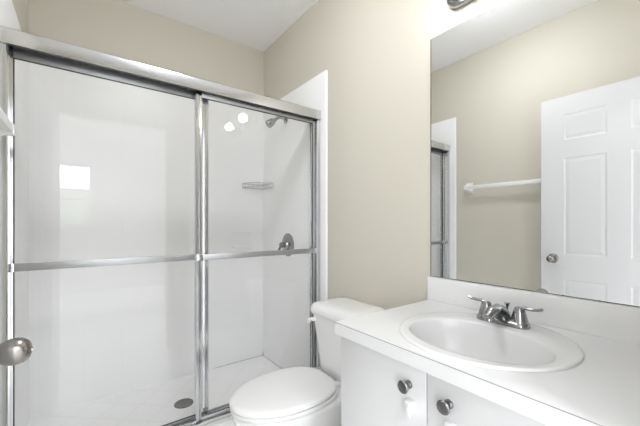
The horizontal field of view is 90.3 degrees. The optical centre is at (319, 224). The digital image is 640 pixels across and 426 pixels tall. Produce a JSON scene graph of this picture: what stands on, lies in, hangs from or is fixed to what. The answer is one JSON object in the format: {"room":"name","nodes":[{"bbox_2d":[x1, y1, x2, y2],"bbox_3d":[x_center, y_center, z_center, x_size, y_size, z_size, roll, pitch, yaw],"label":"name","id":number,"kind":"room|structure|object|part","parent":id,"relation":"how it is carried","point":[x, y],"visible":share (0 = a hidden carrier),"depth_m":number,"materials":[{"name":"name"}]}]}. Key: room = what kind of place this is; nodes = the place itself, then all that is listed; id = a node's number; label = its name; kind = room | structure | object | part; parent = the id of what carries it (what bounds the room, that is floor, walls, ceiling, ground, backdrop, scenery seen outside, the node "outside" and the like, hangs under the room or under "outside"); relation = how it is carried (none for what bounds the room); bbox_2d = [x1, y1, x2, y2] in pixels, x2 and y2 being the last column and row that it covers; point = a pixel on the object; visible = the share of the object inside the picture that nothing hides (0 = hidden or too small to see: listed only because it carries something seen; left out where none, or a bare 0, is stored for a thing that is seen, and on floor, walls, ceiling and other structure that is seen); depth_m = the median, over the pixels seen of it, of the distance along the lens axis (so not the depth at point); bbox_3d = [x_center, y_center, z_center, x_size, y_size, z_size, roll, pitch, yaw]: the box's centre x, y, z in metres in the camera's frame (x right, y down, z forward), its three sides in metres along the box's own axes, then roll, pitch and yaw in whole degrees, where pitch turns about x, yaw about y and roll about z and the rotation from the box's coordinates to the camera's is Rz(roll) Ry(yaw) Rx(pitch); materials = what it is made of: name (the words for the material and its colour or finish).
{"room":"bathroom","nodes":[
{"label":"bathroom","id":0,"kind":"room"},
{"bbox_2d":[12,0,27,32],"bbox_3d":[-0.968,-0.112,0.801,0.100,2.643,2.560,0,0,-37],"label":"wall","id":1,"kind":"structure","parent":0,"point":[20,6],"depth_m":1.62,"materials":[{"name":"beige paint"}]},
{"bbox_2d":[0,107,14,135],"bbox_3d":[-0.816,-0.307,0.739,0.070,0.092,0.730,0,0,-37],"label":"towel bar","id":2,"kind":"object","parent":1,"relation":"attached to","point":[7,127],"visible":1,"depth_m":0.97,"materials":[{"name":"white plastic"}]},
{"bbox_2d":[0,0,28,425],"bbox_3d":[-1.369,0.107,1.430,0.006,2.105,0.850,0,0,-37],"label":"tiled wall","id":3,"kind":"structure","parent":1,"relation":"attached to","point":[8,17],"depth_m":1.58,"materials":[{"name":"white tile"}]},
{"bbox_2d":[28,0,263,94],"bbox_3d":[-1.079,-0.112,2.251,1.450,2.643,0.100,0,0,-37],"label":"wall","id":4,"kind":"structure","parent":0,"point":[118,28],"depth_m":2.13,"materials":[{"name":"beige paint"}]},
{"bbox_2d":[29,62,262,417],"bbox_3d":[-1.046,0.068,2.206,1.450,2.025,0.011,0,0,-37],"label":"tiled wall","id":5,"kind":"structure","parent":4,"relation":"attached to","point":[111,163],"depth_m":2.04,"materials":[{"name":"white tile"}]},
{"bbox_2d":[242,182,273,188],"bbox_3d":[-0.488,-0.306,2.498,0.183,0.037,0.183,0,0,-37],"label":"basket","id":6,"kind":"object","parent":5,"relation":"attached to","point":[249,182],"visible":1,"depth_m":2.48,"materials":[{"name":"metal"}]},
{"bbox_2d":[27,356,280,425],"bbox_3d":[-0.841,1.120,1.922,1.439,0.080,0.689,0,0,-37],"label":"floor","id":7,"kind":"structure","parent":0,"point":[153,405],"depth_m":1.93,"materials":[{"name":"white plastic"}]},
{"bbox_2d":[174,398,192,408],"bbox_3d":[-0.821,1.077,1.919,0.108,0.004,0.108,0,0,-37],"label":"shower drain","id":8,"kind":"object","parent":7,"relation":"on","point":[186,402],"visible":1,"depth_m":1.91,"materials":[{"name":"metal"}]},
{"bbox_2d":[216,354,281,368],"bbox_3d":[-0.434,1.061,2.238,0.410,0.041,0.671,0,0,-37],"label":"caulk","id":9,"kind":"structure","parent":7,"relation":"on","point":[263,354],"depth_m":2.50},
{"bbox_2d":[120,0,316,51],"bbox_3d":[-0.337,-1.458,1.251,1.650,0.050,2.590,0,0,-37],"label":"ceiling","id":10,"kind":"structure","parent":0,"point":[257,24],"depth_m":2.17,"materials":[{"name":"white paint"}]},
{"bbox_2d":[264,0,635,309],"bbox_3d":[0.277,-0.112,1.725,0.100,2.643,2.560,0,0,-37],"label":"wall","id":11,"kind":"structure","parent":0,"point":[376,54],"depth_m":1.65,"materials":[{"name":"beige paint"}]},
{"bbox_2d":[263,70,327,368],"bbox_3d":[-0.211,0.107,2.289,0.011,2.105,0.850,0,0,-37],"label":"tiled wall","id":12,"kind":"structure","parent":11,"relation":"attached to","point":[285,145],"depth_m":2.27,"materials":[{"name":"white tile"}]},
{"bbox_2d":[0,26,320,425],"bbox_3d":[-0.598,0.135,1.599,1.433,1.704,0.098,0,0,-37],"label":"shower door frame","id":13,"kind":"object","parent":12,"relation":"attached to","point":[16,38],"visible":0.58,"depth_m":1.27,"materials":[{"name":"metal"}]},
{"bbox_2d":[2,42,207,425],"bbox_3d":[-0.877,0.145,1.410,0.757,1.670,0.031,0,0,-37],"label":"sliding shower door","id":14,"kind":"structure","parent":13,"relation":"attached to","point":[17,53],"depth_m":1.35,"materials":[{"name":"silver glass"}]},
{"bbox_3d":[-0.881,-0.660,1.414,0.699,0.060,0.016,0,0,-37],"label":"rail","id":15,"kind":"part","parent":14,"relation":"part of","materials":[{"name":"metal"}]},
{"bbox_3d":[-0.881,0.969,1.414,0.699,0.022,0.016,0,0,-37],"label":"rail","id":16,"kind":"part","parent":14,"relation":"part of","materials":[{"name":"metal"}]},
{"bbox_2d":[194,90,316,423],"bbox_3d":[-0.317,0.145,1.782,0.736,1.670,0.031,0,0,-37],"label":"sliding shower door","id":17,"kind":"structure","parent":13,"relation":"attached to","point":[199,257],"depth_m":1.57,"materials":[{"name":"silver glass"}]},
{"bbox_3d":[-0.320,0.969,1.787,0.678,0.022,0.016,0,0,-37],"label":"rail","id":18,"kind":"part","parent":17,"relation":"part of","materials":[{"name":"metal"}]},
{"bbox_3d":[-0.320,-0.660,1.787,0.678,0.060,0.016,0,0,-37],"label":"rail","id":19,"kind":"part","parent":17,"relation":"part of","materials":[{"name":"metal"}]},
{"bbox_2d":[265,116,287,127],"bbox_3d":[-0.314,-0.741,2.280,0.164,0.119,0.064,0,0,-37],"label":"showerhead","id":20,"kind":"object","parent":12,"relation":"attached to","point":[270,122],"visible":0.91,"depth_m":2.25,"materials":[{"name":"silver metal"}]},
{"bbox_2d":[278,233,293,255],"bbox_3d":[-0.262,0.148,2.286,0.072,0.168,0.168,0,0,-37],"label":"shower valve","id":21,"kind":"object","parent":12,"relation":"attached to","point":[287,243],"visible":0.84,"depth_m":2.27,"materials":[{"name":"silver metal"}]},
{"bbox_3d":[-0.280,0.171,2.287,0.043,0.084,0.060,0,0,-37],"label":"handle","id":22,"kind":"part","parent":21,"relation":"part of","materials":[{"name":"grey metal"}]},
{"bbox_2d":[446,0,473,8],"bbox_3d":[0.641,-0.908,1.024,0.150,0.100,0.580,0,0,-37],"label":"vanity light","id":23,"kind":"object","parent":11,"relation":"attached to","point":[454,4],"visible":1,"depth_m":1.25,"materials":[{"name":"silver metal"}]},
{"bbox_2d":[427,276,639,345],"bbox_3d":[0.696,0.272,1.058,0.021,0.098,0.770,0,0,-37],"label":"backsplash","id":24,"kind":"structure","parent":11,"relation":"attached to","point":[618,322],"depth_m":0.99,"materials":[{"name":"white laminate"}]},
{"bbox_2d":[431,0,639,306],"bbox_3d":[0.704,-0.286,1.060,0.006,1.014,0.764,0,0,-37],"label":"wall mirror","id":25,"kind":"object","parent":11,"relation":"attached to","point":[535,104],"visible":1,"depth_m":1.04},
{"bbox_2d":[536,289,547,293],"bbox_3d":[0.719,0.216,1.031,0.004,0.014,0.033,0,0,-37],"label":"mirror clip","id":26,"kind":"object","parent":25,"relation":"attached to","point":[538,290],"visible":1,"depth_m":1.03,"materials":[{"name":"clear plastic"}]},
{"bbox_3d":[-0.053,1.185,0.869,1.450,0.050,1.639,0,0,-37],"label":"floor","id":27,"kind":"structure","parent":0,"visible":0},
{"bbox_2d":[204,415,233,425],"bbox_3d":[-0.592,1.074,1.590,1.433,0.172,0.141,0,0,-37],"label":"curb","id":28,"kind":"object","parent":27,"relation":"on","point":[228,421],"depth_m":1.60,"materials":[{"name":"white tile"}]},
{"bbox_2d":[229,297,384,425],"bbox_3d":[-0.061,0.781,1.483,0.717,0.758,0.389,0,0,-37],"label":"toilet","id":29,"kind":"object","parent":27,"relation":"on","point":[300,395],"visible":0.81,"depth_m":1.41,"materials":[{"name":"white ceramic"}]},
{"bbox_3d":[-0.163,0.738,1.427,0.486,0.027,0.358,0,0,-37],"label":"lid","id":30,"kind":"part","parent":29,"relation":"part of","materials":[{"name":"white plastic"}]},
{"bbox_3d":[-0.159,0.763,1.430,0.488,0.018,0.356,0,0,-37],"label":"seat","id":31,"kind":"part","parent":29,"relation":"part of","materials":[{"name":"white plastic"}]},
{"bbox_3d":[-0.075,0.968,1.492,0.683,0.385,0.354,0,0,-37],"label":"bowl","id":32,"kind":"part","parent":29,"relation":"part of","materials":[{"name":"white ceramic"}]},
{"bbox_3d":[-0.047,0.494,1.648,0.035,0.033,0.045,0,0,-37],"label":"flush lever","id":33,"kind":"part","parent":29,"relation":"part of","materials":[{"name":"white plastic"}]},
{"bbox_3d":[0.139,0.618,1.610,0.232,0.312,0.326,0,0,-37],"label":"tank","id":34,"kind":"part","parent":29,"relation":"part of","materials":[{"name":"white ceramic"}]},
{"bbox_3d":[0.136,0.431,1.607,0.253,0.059,0.354,0,0,-37],"label":"tank lid","id":35,"kind":"part","parent":29,"relation":"part of","materials":[{"name":"white ceramic"}]},
{"bbox_2d":[341,336,546,425],"bbox_3d":[0.483,0.760,0.903,0.544,0.800,0.738,0,0,-37],"label":"vanity cabinet","id":36,"kind":"object","parent":27,"relation":"on","point":[378,389],"visible":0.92,"depth_m":0.85,"materials":[{"name":"white paint"}]},
{"bbox_3d":[0.175,0.709,0.930,0.019,0.692,0.327,0,0,-37],"label":"door","id":37,"kind":"part","parent":36,"relation":"part of","materials":[{"name":"white paint"}]},
{"bbox_3d":[0.221,0.419,0.825,0.031,0.033,0.033,0,0,-37],"label":"knob","id":38,"kind":"part","parent":36,"relation":"part of","materials":[{"name":"grey metal"}]},
{"bbox_3d":[0.289,0.419,0.734,0.031,0.033,0.033,0,0,-37],"label":"knob","id":39,"kind":"part","parent":36,"relation":"part of","materials":[{"name":"grey metal"}]},
{"bbox_3d":[0.395,0.709,0.633,0.019,0.692,0.407,0,0,-37],"label":"door","id":40,"kind":"part","parent":36,"relation":"part of","materials":[{"name":"white paint"}]},
{"bbox_2d":[335,276,639,425],"bbox_3d":[0.489,0.291,0.905,0.536,0.136,0.770,0,0,-37],"label":"countertop","id":41,"kind":"structure","parent":36,"relation":"on","point":[603,389],"depth_m":0.80,"materials":[{"name":"white stone"}]},
{"bbox_2d":[399,312,583,371],"bbox_3d":[0.465,0.393,0.918,0.457,0.158,0.457,0,0,-37],"label":"sink","id":42,"kind":"object","parent":41,"relation":"in","point":[461,337],"visible":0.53,"depth_m":0.95,"materials":[{"name":"white ceramic"}]},
{"bbox_2d":[468,295,543,329],"bbox_3d":[0.585,0.281,1.022,0.163,0.070,0.170,0,0,7],"label":"faucet","id":43,"kind":"object","parent":41,"relation":"on","point":[499,314],"visible":1,"depth_m":0.98,"materials":[{"name":"silver metal"}]},
{"bbox_3d":[0.544,0.273,1.078,0.049,0.054,0.088,0,0,-37],"label":"lever","id":44,"kind":"part","parent":43,"relation":"part of","materials":[{"name":"silver metal"}]},
{"bbox_3d":[0.555,0.280,1.000,0.134,0.060,0.052,0,0,-37],"label":"spout","id":45,"kind":"part","parent":43,"relation":"part of","materials":[{"name":"silver metal"}]},
{"bbox_3d":[0.585,0.307,1.022,0.058,0.019,0.160,0,0,-37],"label":"plate","id":46,"kind":"part","parent":43,"relation":"part of","materials":[{"name":"silver metal"}]},
{"bbox_3d":[0.627,0.273,0.966,0.049,0.054,0.088,0,0,-37],"label":"lever","id":47,"kind":"part","parent":43,"relation":"part of","materials":[{"name":"silver metal"}]},
{"bbox_3d":[0.387,-0.137,0.275,1.450,2.593,0.100,0,0,-37],"label":"wall","id":48,"kind":"structure","parent":0,"visible":0},
{"bbox_2d":[0,337,33,365],"bbox_3d":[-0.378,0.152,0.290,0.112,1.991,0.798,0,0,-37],"label":"door knob","id":49,"kind":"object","parent":48,"relation":"in","point":[14,351],"depth_m":0.56,"materials":[{"name":"silver metal"}]}
]}

